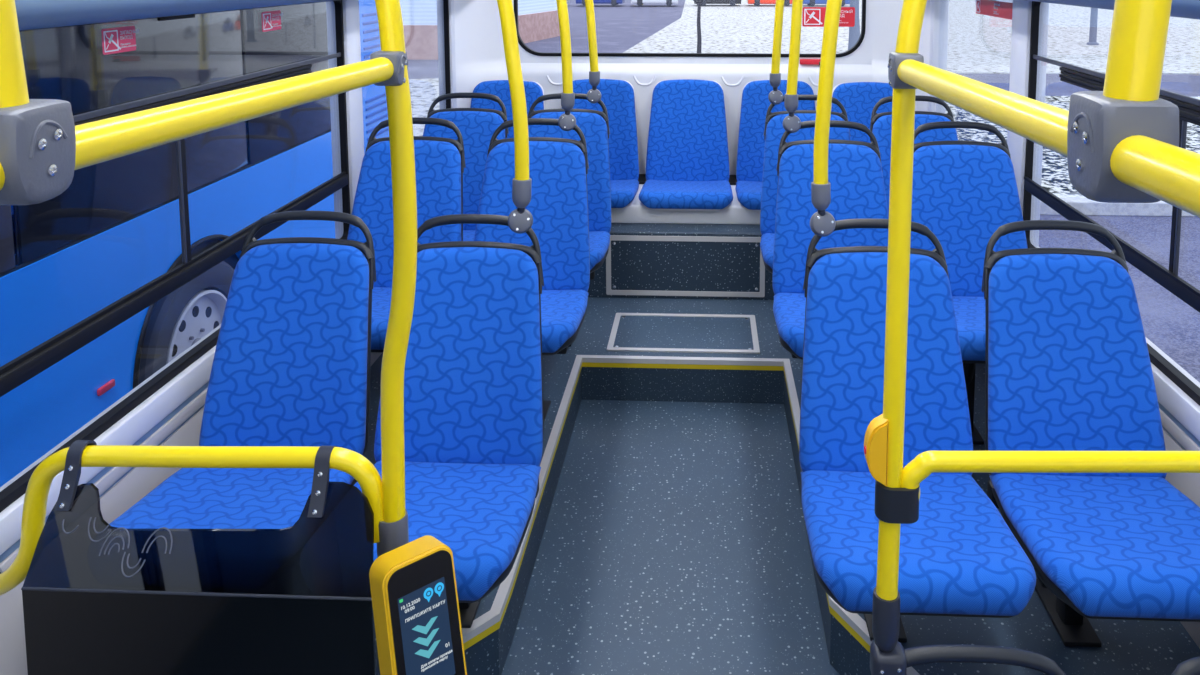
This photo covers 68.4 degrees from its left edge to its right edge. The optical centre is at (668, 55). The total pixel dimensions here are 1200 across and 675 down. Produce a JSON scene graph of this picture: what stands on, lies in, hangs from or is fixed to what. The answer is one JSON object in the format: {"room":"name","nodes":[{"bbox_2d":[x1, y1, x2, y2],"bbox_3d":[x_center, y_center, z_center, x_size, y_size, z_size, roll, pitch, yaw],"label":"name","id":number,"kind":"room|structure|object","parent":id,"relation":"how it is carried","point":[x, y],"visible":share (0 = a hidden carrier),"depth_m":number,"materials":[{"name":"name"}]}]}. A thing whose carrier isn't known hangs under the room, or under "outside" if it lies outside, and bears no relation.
{"room":"vehicle interior","nodes":[
{"label":"vehicle interior","id":0,"kind":"room"},
{"bbox_2d":[21,481,376,674],"bbox_3d":[-0.680,0.947,1.337,0.527,0.581,0.103,0,6,2],"label":"partition panel","id":1,"kind":"object","parent":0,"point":[99,598],"visible":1,"depth_m":1.28,"materials":[{"name":"plastic"}]},
{"bbox_2d":[0,0,456,674],"bbox_3d":[-1.186,0.501,1.762,0.078,2.520,5.900,0,6,2],"label":"wall","id":2,"kind":"structure","parent":0,"point":[171,416],"depth_m":1.98,"materials":[{"name":"grey plastic"}]},
{"bbox_2d":[15,0,333,30],"bbox_3d":[-1.089,-0.217,1.583,0.181,0.324,5.700,0,6,2],"label":"trim","id":3,"kind":"structure","parent":2,"relation":"attached to","point":[31,14],"depth_m":1.62,"materials":[{"name":"blue plastic"}]},
{"bbox_2d":[0,0,383,594],"bbox_3d":[-0.827,0.480,1.068,0.777,0.985,3.955,0,6,2],"label":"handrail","id":4,"kind":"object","parent":2,"relation":"in","point":[38,359],"depth_m":1.65,"materials":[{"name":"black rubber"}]},
{"bbox_2d":[101,26,138,54],"bbox_3d":[-1.171,-0.035,1.881,0.001,0.054,0.118,0,6,2],"label":"window sticker","id":5,"kind":"object","parent":4,"relation":"attached to","point":[119,39],"visible":1,"depth_m":1.87,"materials":[{"name":"red"}]},
{"bbox_2d":[262,10,282,31],"bbox_3d":[-1.143,-0.102,2.539,0.001,0.056,0.121,0,6,2],"label":"window sticker","id":6,"kind":"object","parent":4,"relation":"attached to","point":[271,20],"visible":1,"depth_m":2.53,"materials":[{"name":"red"}]},
{"bbox_2d":[443,0,450,108],"bbox_3d":[-1.093,0.149,3.707,0.022,0.870,1.135,0,6,2],"label":"window","id":7,"kind":"structure","parent":2,"relation":"in","point":[445,2],"depth_m":4.24,"materials":[{"name":"black rubber"}]},
{"bbox_2d":[501,400,839,674],"bbox_3d":[-0.039,1.645,1.103,2.335,0.240,4.450,0,6,2],"label":"floor","id":8,"kind":"structure","parent":0,"point":[674,541],"depth_m":2.44,"materials":[{"name":"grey plastic"}]},
{"bbox_2d":[375,0,416,556],"bbox_3d":[-0.481,0.414,1.343,0.205,2.160,0.084,0,6,2],"label":"pole","id":9,"kind":"object","parent":8,"relation":"on","point":[393,531],"visible":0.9,"depth_m":1.32,"materials":[{"name":"yellow painted steel"},{"name":"grey plastic"}]},
{"bbox_2d":[0,50,407,204],"bbox_3d":[-0.483,0.077,0.601,0.060,0.076,1.440,1,6,6],"label":"handrail","id":10,"kind":"object","parent":9,"relation":"attached to","point":[41,144],"visible":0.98,"depth_m":0.74,"materials":[{"name":"yellow metal"}]},
{"bbox_2d":[377,509,408,556],"bbox_3d":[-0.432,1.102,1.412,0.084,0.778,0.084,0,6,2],"label":"socket","id":11,"kind":"object","parent":9,"relation":"attached to","point":[393,531],"depth_m":1.35,"materials":[{"name":"grey plastic"}]},
{"bbox_2d":[369,535,466,674],"bbox_3d":[-0.347,0.910,1.260,0.106,0.397,0.133,-5,8,-40],"label":"ticket validator","id":12,"kind":"object","parent":9,"relation":"attached to","point":[418,630],"visible":1,"depth_m":1.25,"materials":[{"name":"yellow plastic"},{"name":"black plastic"},{"name":"glass screen"}]},
{"bbox_2d":[588,223,774,299],"bbox_3d":[0.084,0.922,3.963,2.335,0.310,0.165,0,6,2],"label":"step","id":13,"kind":"structure","parent":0,"point":[597,286],"depth_m":3.90,"materials":[{"name":"plastic"}]},
{"bbox_2d":[454,0,935,174],"bbox_3d":[0.106,-0.120,4.371,2.334,1.720,0.378,0,6,2],"label":"wall","id":14,"kind":"structure","parent":0,"point":[479,46],"depth_m":4.49,"materials":[{"name":"white plastic"}]},
{"bbox_2d":[546,75,562,85],"bbox_3d":[-0.572,0.125,4.520,0.121,0.054,0.015,0,6,2],"label":"trim","id":15,"kind":"structure","parent":14,"relation":"attached to","point":[547,76],"depth_m":4.52,"materials":[{"name":"white plastic"}]},
{"bbox_2d":[633,76,655,85],"bbox_3d":[-0.125,0.127,4.502,0.121,0.054,0.015,0,6,2],"label":"trim","id":16,"kind":"structure","parent":14,"relation":"attached to","point":[634,77],"depth_m":4.50,"materials":[{"name":"white plastic"}]},
{"bbox_2d":[611,184,759,224],"bbox_3d":[0.098,0.694,4.274,2.331,0.090,0.560,0,6,2],"label":"trim","id":17,"kind":"structure","parent":14,"relation":"attached to","point":[635,211],"depth_m":4.00,"materials":[{"name":"white plastic"}]},
{"bbox_2d":[470,80,544,138],"bbox_3d":[-0.811,0.425,4.175,0.430,0.562,0.566,0,6,2],"label":"seat","id":18,"kind":"object","parent":17,"relation":"on","point":[500,88],"visible":0.12,"depth_m":4.35,"materials":[{"name":"blue fabric"}]},
{"bbox_2d":[562,79,638,209],"bbox_3d":[-0.362,0.420,4.220,0.430,0.562,0.566,0,6,2],"label":"seat","id":19,"kind":"object","parent":17,"relation":"on","point":[618,97],"visible":0.39,"depth_m":4.37,"materials":[{"name":"blue fabric"}]},
{"bbox_2d":[610,179,638,207],"bbox_3d":[-0.365,0.640,4.176,0.430,0.090,0.432,0,6,2],"label":"seat cushion","id":20,"kind":"object","parent":19,"relation":"on","point":[623,191],"depth_m":4.01,"materials":[{"name":"blue fabric"}]},
{"bbox_2d":[639,79,732,210],"bbox_3d":[0.086,0.422,4.202,0.430,0.562,0.566,0,6,2],"label":"seat","id":21,"kind":"object","parent":17,"relation":"on","point":[687,158],"visible":1,"depth_m":4.35,"materials":[{"name":"blue fabric"}]},
{"bbox_2d":[639,179,732,208],"bbox_3d":[0.083,0.641,4.157,0.430,0.090,0.432,0,6,2],"label":"seat cushion","id":22,"kind":"object","parent":21,"relation":"on","point":[655,193],"depth_m":3.97,"materials":[{"name":"blue fabric"}]},
{"bbox_2d":[736,80,815,211],"bbox_3d":[0.533,0.424,4.183,0.430,0.562,0.566,0,6,2],"label":"seat","id":23,"kind":"object","parent":17,"relation":"on","point":[755,103],"visible":0.47,"depth_m":4.34,"materials":[{"name":"blue fabric"}]},
{"bbox_2d":[736,180,761,209],"bbox_3d":[0.531,0.643,4.138,0.430,0.090,0.432,0,6,2],"label":"seat cushion","id":24,"kind":"object","parent":23,"relation":"on","point":[748,192],"depth_m":3.97,"materials":[{"name":"blue fabric"}]},
{"bbox_2d":[831,82,892,142],"bbox_3d":[0.967,0.433,4.100,0.430,0.562,0.566,0,6,2],"label":"seat","id":25,"kind":"object","parent":17,"relation":"on","point":[859,99],"visible":0.11,"depth_m":4.28,"materials":[{"name":"blue fabric"}]},
{"bbox_2d":[638,174,736,184],"bbox_3d":[0.106,0.625,4.457,2.275,0.010,0.180,0,6,2],"label":"trim","id":26,"kind":"structure","parent":14,"relation":"attached to","point":[642,177],"depth_m":4.43,"materials":[{"name":"black"}]},
{"bbox_2d":[514,0,865,56],"bbox_3d":[0.100,-0.397,4.492,1.798,0.803,0.030,0,6,2],"label":"window","id":27,"kind":"structure","parent":14,"relation":"in","point":[863,19],"depth_m":4.52,"materials":[{"name":"black rubber"}]},
{"bbox_2d":[802,7,854,26],"bbox_3d":[0.813,-0.199,4.484,0.265,0.100,0.001,0,6,2],"label":"window sticker","id":28,"kind":"object","parent":27,"relation":"attached to","point":[812,16],"visible":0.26,"depth_m":4.49,"materials":[{"name":"red"}]},
{"bbox_2d":[721,76,743,86],"bbox_3d":[0.323,0.129,4.483,0.121,0.054,0.015,0,6,2],"label":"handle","id":29,"kind":"structure","parent":14,"relation":"attached to","point":[722,78],"depth_m":4.48,"materials":[{"name":"white plastic"}]},
{"bbox_2d":[800,59,819,64],"bbox_3d":[0.736,0.032,4.488,0.135,0.030,0.024,0,6,2],"label":"holder","id":30,"kind":"object","parent":14,"relation":"attached to","point":[802,61],"visible":0.63,"depth_m":4.48,"materials":[{"name":"red plastic"}]},
{"bbox_2d":[808,77,817,86],"bbox_3d":[0.765,0.131,4.464,0.121,0.054,0.015,0,6,2],"label":"trim","id":31,"kind":"structure","parent":14,"relation":"attached to","point":[809,78],"depth_m":4.46,"materials":[{"name":"white plastic"}]},
{"bbox_2d":[363,297,1199,674],"bbox_3d":[0.030,1.288,2.710,2.335,0.180,2.405,0,6,2],"label":"floor","id":32,"kind":"structure","parent":0,"point":[1129,647],"depth_m":2.52,"materials":[{"name":"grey plastic"}]},
{"bbox_2d":[109,211,376,528],"bbox_3d":[-0.892,0.844,1.913,0.400,0.867,0.623,0,6,2],"label":"seat","id":33,"kind":"object","parent":32,"relation":"on","point":[291,365],"visible":0.68,"depth_m":2.04,"materials":[{"name":"blue fabric"}]},
{"bbox_2d":[109,468,353,528],"bbox_3d":[-0.897,0.935,1.821,0.400,0.090,0.419,0,6,2],"label":"seat cushion","id":34,"kind":"object","parent":33,"relation":"on","point":[190,498],"depth_m":1.80,"materials":[{"name":"blue fabric"}]},
{"bbox_2d":[347,117,465,351],"bbox_3d":[-0.859,0.715,2.709,0.400,0.960,0.623,0,6,2],"label":"seat","id":35,"kind":"object","parent":32,"relation":"on","point":[440,165],"visible":0.41,"depth_m":2.85,"materials":[{"name":"blue fabric"}]},
{"bbox_2d":[371,287,391,349],"bbox_3d":[-0.863,0.759,2.611,0.400,0.090,0.419,0,6,2],"label":"seat cushion","id":36,"kind":"object","parent":35,"relation":"on","point":[381,296],"depth_m":2.49,"materials":[{"name":"blue fabric"}]},
{"bbox_2d":[354,214,543,627],"bbox_3d":[-0.481,0.847,1.883,0.400,0.867,0.623,0,6,2],"label":"seat","id":37,"kind":"object","parent":32,"relation":"on","point":[474,425],"visible":0.7,"depth_m":2.00,"materials":[{"name":"blue fabric"}]},
{"bbox_2d":[354,461,540,600],"bbox_3d":[-0.486,0.938,1.790,0.400,0.090,0.419,0,6,2],"label":"seat cushion","id":38,"kind":"object","parent":37,"relation":"on","point":[482,511],"depth_m":1.77,"materials":[{"name":"blue fabric"}]},
{"bbox_2d":[497,0,532,233],"bbox_3d":[-0.439,-0.157,2.045,0.227,1.168,0.076,0,6,2],"label":"pole","id":39,"kind":"object","parent":37,"relation":"attached to","point":[520,220],"visible":1,"depth_m":2.06,"materials":[{"name":"yellow painted steel"},{"name":"grey plastic"}]},
{"bbox_2d":[512,178,531,207],"bbox_3d":[-0.349,0.327,2.091,0.047,0.074,0.045,0,6,2],"label":"socket","id":40,"kind":"object","parent":39,"relation":"attached to","point":[521,187],"depth_m":2.07,"materials":[{"name":"grey plastic"}]},
{"bbox_2d":[423,93,508,240],"bbox_3d":[-0.832,0.653,3.345,0.400,0.951,0.623,0,6,2],"label":"seat","id":41,"kind":"object","parent":32,"relation":"on","point":[477,126],"visible":0.34,"depth_m":3.52,"materials":[{"name":"blue fabric"}]},
{"bbox_2d":[463,230,474,240],"bbox_3d":[-0.836,0.703,3.248,0.400,0.090,0.419,0,6,2],"label":"seat cushion","id":42,"kind":"object","parent":41,"relation":"on","point":[468,235],"depth_m":3.34,"materials":[{"name":"blue fabric"}]},
{"bbox_2d":[474,118,589,422],"bbox_3d":[-0.447,0.716,2.691,0.400,0.960,0.623,0,6,2],"label":"seat","id":43,"kind":"object","parent":32,"relation":"on","point":[558,167],"visible":0.49,"depth_m":2.82,"materials":[{"name":"blue fabric"}]},
{"bbox_2d":[541,289,588,352],"bbox_3d":[-0.451,0.761,2.594,0.400,0.090,0.419,0,6,2],"label":"seat cushion","id":44,"kind":"object","parent":43,"relation":"on","point":[563,311],"depth_m":2.51,"materials":[{"name":"blue fabric"}]},
{"bbox_2d":[556,0,575,130],"bbox_3d":[-0.412,-0.287,2.865,0.210,1.077,0.076,0,6,2],"label":"pole","id":45,"kind":"object","parent":43,"relation":"attached to","point":[566,121],"visible":1,"depth_m":2.88,"materials":[{"name":"yellow metal"}]},
{"bbox_2d":[561,92,574,110],"bbox_3d":[-0.334,0.152,2.908,0.046,0.064,0.045,0,6,2],"label":"socket","id":46,"kind":"object","parent":45,"relation":"attached to","point":[567,98],"depth_m":2.89,"materials":[{"name":"grey plastic"}]},
{"bbox_2d":[528,93,610,346],"bbox_3d":[-0.420,0.655,3.328,0.400,0.951,0.623,0,6,2],"label":"seat","id":47,"kind":"object","parent":32,"relation":"on","point":[594,124],"visible":0.3,"depth_m":3.47,"materials":[{"name":"blue fabric"}]},
{"bbox_2d":[585,0,600,103],"bbox_3d":[-0.382,-0.348,3.502,0.218,1.086,0.076,0,6,2],"label":"pole","id":48,"kind":"object","parent":47,"relation":"attached to","point":[593,95],"visible":1,"depth_m":3.52,"materials":[{"name":"yellow metal"}]},
{"bbox_2d":[589,71,599,85],"bbox_3d":[-0.300,0.093,3.544,0.046,0.064,0.045,0,6,2],"label":"socket","id":49,"kind":"object","parent":48,"relation":"attached to","point":[594,76],"depth_m":3.53,"materials":[{"name":"grey plastic"}]},
{"bbox_2d":[589,231,609,269],"bbox_3d":[-0.424,0.704,3.231,0.400,0.090,0.419,0,6,2],"label":"seat cushion","id":50,"kind":"object","parent":47,"relation":"on","point":[599,241],"depth_m":3.17,"materials":[{"name":"blue fabric"}]},
{"bbox_2d":[607,313,759,353],"bbox_3d":[0.061,1.109,3.533,0.585,0.006,0.360,0,6,2],"label":"floor hatch","id":51,"kind":"object","parent":32,"relation":"on","point":[630,332],"visible":1,"depth_m":3.52,"materials":[{"name":"silver metal"}]},
{"bbox_2d":[606,235,764,296],"bbox_3d":[0.072,0.926,3.877,0.700,0.270,0.006,0,6,2],"label":"panel","id":52,"kind":"object","parent":32,"relation":"on","point":[635,265],"visible":0.93,"depth_m":3.88,"materials":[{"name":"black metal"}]},
{"bbox_2d":[462,355,919,674],"bbox_3d":[-0.024,1.241,2.408,1.513,0.036,1.814,0,6,2],"label":"trim","id":53,"kind":"structure","parent":32,"relation":"attached to","point":[489,622],"depth_m":2.84,"materials":[{"name":"silver metal"}]},
{"bbox_2d":[760,95,850,273],"bbox_3d":[0.539,0.659,3.288,0.400,0.951,0.623,0,6,2],"label":"seat","id":54,"kind":"object","parent":32,"relation":"on","point":[774,130],"visible":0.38,"depth_m":3.45,"materials":[{"name":"blue fabric"}]},
{"bbox_2d":[760,233,774,268],"bbox_3d":[0.535,0.709,3.191,0.400,0.090,0.419,0,6,2],"label":"seat cushion","id":55,"kind":"object","parent":54,"relation":"on","point":[767,239],"depth_m":3.15,"materials":[{"name":"blue fabric"}]},
{"bbox_2d":[768,0,784,104],"bbox_3d":[0.506,-0.345,3.465,0.217,1.086,0.076,0,6,2],"label":"pole","id":56,"kind":"object","parent":54,"relation":"attached to","point":[775,96],"visible":1,"depth_m":3.49,"materials":[{"name":"yellow metal"}]},
{"bbox_2d":[769,73,780,86],"bbox_3d":[0.424,0.098,3.514,0.045,0.060,0.045,0,6,2],"label":"socket","id":57,"kind":"object","parent":56,"relation":"attached to","point":[775,78],"depth_m":3.50,"materials":[{"name":"grey plastic"}]},
{"bbox_2d":[772,120,888,359],"bbox_3d":[0.512,0.721,2.651,0.400,0.960,0.623,0,6,2],"label":"seat","id":58,"kind":"object","parent":32,"relation":"on","point":[855,175],"visible":0.48,"depth_m":2.79,"materials":[{"name":"blue fabric"}]},
{"bbox_2d":[773,292,805,356],"bbox_3d":[0.508,0.765,2.554,0.400,0.090,0.419,0,6,2],"label":"seat cushion","id":59,"kind":"object","parent":58,"relation":"on","point":[788,307],"depth_m":2.48,"materials":[{"name":"blue fabric"}]},
{"bbox_2d":[783,0,802,132],"bbox_3d":[0.480,-0.283,2.828,0.215,1.078,0.076,0,6,2],"label":"pole","id":60,"kind":"object","parent":58,"relation":"attached to","point":[791,123],"visible":1,"depth_m":2.85,"materials":[{"name":"yellow metal"}]},
{"bbox_2d":[784,94,797,111],"bbox_3d":[0.400,0.155,2.877,0.045,0.063,0.045,0,6,2],"label":"socket","id":61,"kind":"object","parent":60,"relation":"attached to","point":[790,100],"depth_m":2.86,"materials":[{"name":"grey plastic"}]},
{"bbox_2d":[870,95,957,214],"bbox_3d":[0.957,0.661,3.270,0.400,0.951,0.623,0,6,2],"label":"seat","id":62,"kind":"object","parent":32,"relation":"on","point":[881,123],"visible":0.23,"depth_m":3.45,"materials":[{"name":"blue fabric"}]},
{"bbox_2d":[799,218,1035,642],"bbox_3d":[0.478,0.851,1.846,0.400,0.867,0.623,0,6,2],"label":"seat","id":63,"kind":"object","parent":32,"relation":"on","point":[960,558],"visible":0.88,"depth_m":1.95,"materials":[{"name":"blue fabric"}]},
{"bbox_2d":[810,0,841,236],"bbox_3d":[0.442,-0.154,2.008,0.221,1.166,0.076,0,6,2],"label":"pole","id":64,"kind":"object","parent":63,"relation":"attached to","point":[822,222],"visible":1,"depth_m":2.03,"materials":[{"name":"yellow painted steel"},{"name":"grey plastic"},{"name":"dark grey plastic"}]},
{"bbox_2d":[811,182,830,210],"bbox_3d":[0.356,0.329,2.062,0.046,0.069,0.045,0,6,2],"label":"socket","id":65,"kind":"object","parent":64,"relation":"attached to","point":[820,191],"depth_m":2.04,"materials":[{"name":"grey plastic"}]},
{"bbox_2d":[801,470,1035,615],"bbox_3d":[0.474,0.942,1.753,0.400,0.090,0.419,0,6,2],"label":"seat cushion","id":66,"kind":"object","parent":63,"relation":"on","point":[960,557],"depth_m":1.63,"materials":[{"name":"blue fabric"}]},
{"bbox_2d":[910,121,1027,443],"bbox_3d":[0.930,0.722,2.634,0.400,0.960,0.623,0,6,2],"label":"seat","id":67,"kind":"object","parent":32,"relation":"on","point":[963,192],"visible":0.45,"depth_m":2.77,"materials":[{"name":"blue fabric"}]},
{"bbox_2d":[952,296,984,360],"bbox_3d":[0.925,0.767,2.536,0.400,0.090,0.419,0,6,2],"label":"seat cushion","id":68,"kind":"object","parent":67,"relation":"on","point":[969,310],"depth_m":2.42,"materials":[{"name":"blue fabric"}]},
{"bbox_2d":[981,220,1199,646],"bbox_3d":[0.896,0.852,1.834,0.400,0.867,0.623,0,6,2],"label":"seat","id":69,"kind":"object","parent":32,"relation":"on","point":[1068,367],"visible":0.96,"depth_m":1.94,"materials":[{"name":"blue fabric"}]},
{"bbox_2d":[989,473,1199,619],"bbox_3d":[0.891,0.943,1.741,0.400,0.090,0.419,0,6,2],"label":"seat cushion","id":70,"kind":"object","parent":69,"relation":"on","point":[1123,546],"depth_m":1.68,"materials":[{"name":"blue fabric"}]},
{"bbox_2d":[928,0,1199,648],"bbox_3d":[1.169,0.512,1.664,0.078,2.520,5.900,0,6,2],"label":"wall","id":71,"kind":"structure","parent":0,"point":[1180,414],"depth_m":2.94,"materials":[{"name":"grey plastic"}]},
{"bbox_2d":[874,1,1199,523],"bbox_3d":[0.722,0.428,1.010,0.842,0.870,3.980,0,6,2],"label":"handrail","id":72,"kind":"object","parent":71,"relation":"in","point":[1189,107],"depth_m":1.32,"materials":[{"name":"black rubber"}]},
{"bbox_2d":[1027,0,1199,19],"bbox_3d":[1.065,-0.207,1.493,0.181,0.324,5.700,0,6,2],"label":"trim","id":73,"kind":"structure","parent":71,"relation":"attached to","point":[1190,9],"depth_m":1.78,"materials":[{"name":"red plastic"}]},
{"bbox_3d":[1.244,0.154,3.659,0.022,0.870,1.115,0,6,2],"label":"window","id":74,"kind":"structure","parent":71,"relation":"in","visible":0},
{"bbox_2d":[976,0,1012,19],"bbox_3d":[1.236,-0.181,3.355,0.001,0.060,0.430,0,6,2],"label":"window sticker","id":75,"kind":"object","parent":74,"relation":"attached to","point":[999,9],"visible":1,"depth_m":3.33,"materials":[{"name":"red"}]},
{"bbox_3d":[-0.006,-0.727,1.636,2.435,0.050,6.000,0,6,2],"label":"ceiling","id":76,"kind":"structure","parent":0,"visible":0},
{"bbox_2d":[0,0,28,107],"bbox_3d":[-0.519,-0.266,0.608,0.106,0.656,0.076,0,6,2],"label":"pole","id":77,"kind":"object","parent":76,"relation":"hanging from","point":[13,83],"visible":0.77,"depth_m":0.63,"materials":[{"name":"yellow metal"}]},
{"bbox_2d":[1103,0,1171,100],"bbox_3d":[0.353,-0.267,0.571,0.111,0.646,0.076,0,6,2],"label":"pole","id":78,"kind":"object","parent":76,"relation":"hanging from","point":[1139,29],"visible":0.8,"depth_m":0.59,"materials":[{"name":"yellow metal"}]},
{"bbox_3d":[0.696,1.894,0.206,0.790,0.060,2.678,0,6,2],"label":"floor","id":79,"kind":"structure","parent":0,"visible":0},
{"bbox_2d":[904,645,1065,674],"bbox_3d":[0.457,1.355,1.104,0.400,0.826,0.623,0,6,2],"label":"seat","id":80,"kind":"object","parent":79,"relation":"on","point":[927,654],"visible":0.92,"depth_m":1.35,"materials":[{"name":"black plastic"}]},
{"bbox_2d":[864,0,926,674],"bbox_3d":[0.407,0.156,1.279,0.228,1.633,0.076,0,6,2],"label":"pole","id":81,"kind":"object","parent":80,"relation":"attached to","point":[884,435],"visible":0.96,"depth_m":1.30,"materials":[{"name":"yellow metal"}]},
{"bbox_2d":[872,587,899,651],"bbox_3d":[0.334,0.870,1.356,0.041,0.092,0.041,0,6,2],"label":"socket","id":82,"kind":"object","parent":81,"relation":"attached to","point":[886,605],"depth_m":1.34,"materials":[{"name":"grey plastic"}]},
{"bbox_2d":[888,52,1199,217],"bbox_3d":[0.311,0.074,0.566,0.055,0.088,1.437,0,6,2],"label":"handrail","id":83,"kind":"object","parent":81,"relation":"attached to","point":[1115,150],"visible":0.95,"depth_m":0.59,"materials":[{"name":"yellow metal"}]},
{"bbox_2d":[1171,657,1199,674],"bbox_3d":[0.892,1.357,1.086,0.400,0.826,0.623,0,6,2],"label":"seat","id":84,"kind":"object","parent":79,"relation":"on","point":[1191,666],"visible":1,"depth_m":1.34,"materials":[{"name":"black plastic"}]},
{"label":"outside","id":85,"kind":"structure","parent":0,"visible":0},
{"bbox_2d":[408,0,1199,381],"bbox_3d":[2.100,-2.622,49.951,120.000,0.400,140.000,0,6,2],"label":"ground","id":86,"kind":"structure","parent":85,"point":[1171,324],"depth_m":7.94,"materials":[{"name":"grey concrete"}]},
{"bbox_2d":[0,0,388,486],"bbox_3d":[-3.553,0.605,1.682,2.366,3.110,10.920,0,6,2],"label":"bus","id":87,"kind":"object","parent":86,"relation":"on","point":[65,258],"visible":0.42,"depth_m":3.83,"materials":[{"name":"blue paint"}]},
{"bbox_2d":[400,0,559,59],"bbox_3d":[-9.225,-3.730,26.592,11.834,6.610,10.710,0,6,2],"label":"building","id":88,"kind":"structure","parent":86,"relation":"on","point":[538,20],"depth_m":21.78,"materials":[{"name":"white"}]},
{"bbox_2d":[576,0,624,5],"bbox_3d":[-3.894,-3.598,50.104,2.666,1.450,1.720,0,6,2],"label":"car","id":89,"kind":"object","parent":86,"relation":"on","point":[612,2],"visible":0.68,"depth_m":49.31,"materials":[{"name":"blue paint"}]},
{"bbox_2d":[631,0,677,5],"bbox_3d":[-0.797,-3.584,49.974,2.666,1.450,1.720,0,6,2],"label":"car","id":90,"kind":"object","parent":86,"relation":"on","point":[638,2],"visible":1,"depth_m":49.19,"materials":[{"name":"white paint"}]},
{"bbox_2d":[409,0,1199,135],"bbox_3d":[17.742,-4.375,64.806,90.000,0.030,108.800,0,6,2],"label":"gravel","id":91,"kind":"structure","parent":86,"relation":"on","point":[977,43],"depth_m":27.31,"materials":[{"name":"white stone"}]},
{"bbox_2d":[693,0,703,52],"bbox_3d":[1.180,-2.308,22.598,3.724,4.607,3.415,-5,7,-38],"label":"bare tree","id":92,"kind":"object","parent":91,"relation":"on","point":[699,40],"visible":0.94,"depth_m":22.70,"materials":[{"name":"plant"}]},
{"bbox_2d":[694,0,740,5],"bbox_3d":[2.750,-3.569,49.826,2.666,1.450,1.720,0,6,2],"label":"car","id":93,"kind":"object","parent":91,"relation":"on","point":[731,2],"visible":0.84,"depth_m":49.03,"materials":[{"name":"grey paint"}]},
{"bbox_2d":[747,0,791,5],"bbox_3d":[5.747,-3.556,49.700,2.666,1.450,1.720,0,6,2],"label":"car","id":94,"kind":"object","parent":91,"relation":"on","point":[755,2],"visible":0.84,"depth_m":48.93,"materials":[{"name":"red paint"}]},
{"bbox_2d":[803,0,849,6],"bbox_3d":[8.794,-3.543,49.573,2.666,1.450,1.720,0,6,2],"label":"car","id":95,"kind":"object","parent":91,"relation":"on","point":[812,3],"visible":0.67,"depth_m":48.80,"materials":[{"name":"blue paint"}]},
{"bbox_2d":[848,0,859,49],"bbox_3d":[4.895,-3.260,22.070,5.366,6.612,2.725,0,6,2],"label":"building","id":96,"kind":"structure","parent":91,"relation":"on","point":[854,32],"depth_m":22.16,"materials":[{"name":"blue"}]},
{"bbox_2d":[975,0,1012,2],"bbox_3d":[18.686,-3.500,49.159,2.666,1.450,1.720,0,6,2],"label":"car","id":97,"kind":"object","parent":91,"relation":"on","point":[1009,1],"visible":0.1,"depth_m":48.36,"materials":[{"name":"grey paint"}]},
{"bbox_2d":[1086,8,1098,44],"bbox_3d":[12.278,-1.057,25.433,0.320,1.470,0.320,0,6,2],"label":"bollard post","id":98,"kind":"object","parent":91,"relation":"on","point":[1094,11],"visible":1,"depth_m":25.38,"materials":[{"name":"grey metal"}]},
{"bbox_2d":[945,96,1199,197],"bbox_3d":[31.218,1.190,10.652,58.500,0.100,6.850,0,6,2],"label":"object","id":99,"kind":"structure","parent":86,"relation":"on","point":[1055,179],"depth_m":11.18,"materials":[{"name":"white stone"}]},
{"bbox_2d":[1040,198,1196,216],"bbox_3d":[31.070,1.536,7.160,58.500,0.130,0.165,0,6,2],"label":"kerb","id":100,"kind":"object","parent":86,"relation":"on","point":[1086,206],"depth_m":8.20,"materials":[{"name":"concrete"}]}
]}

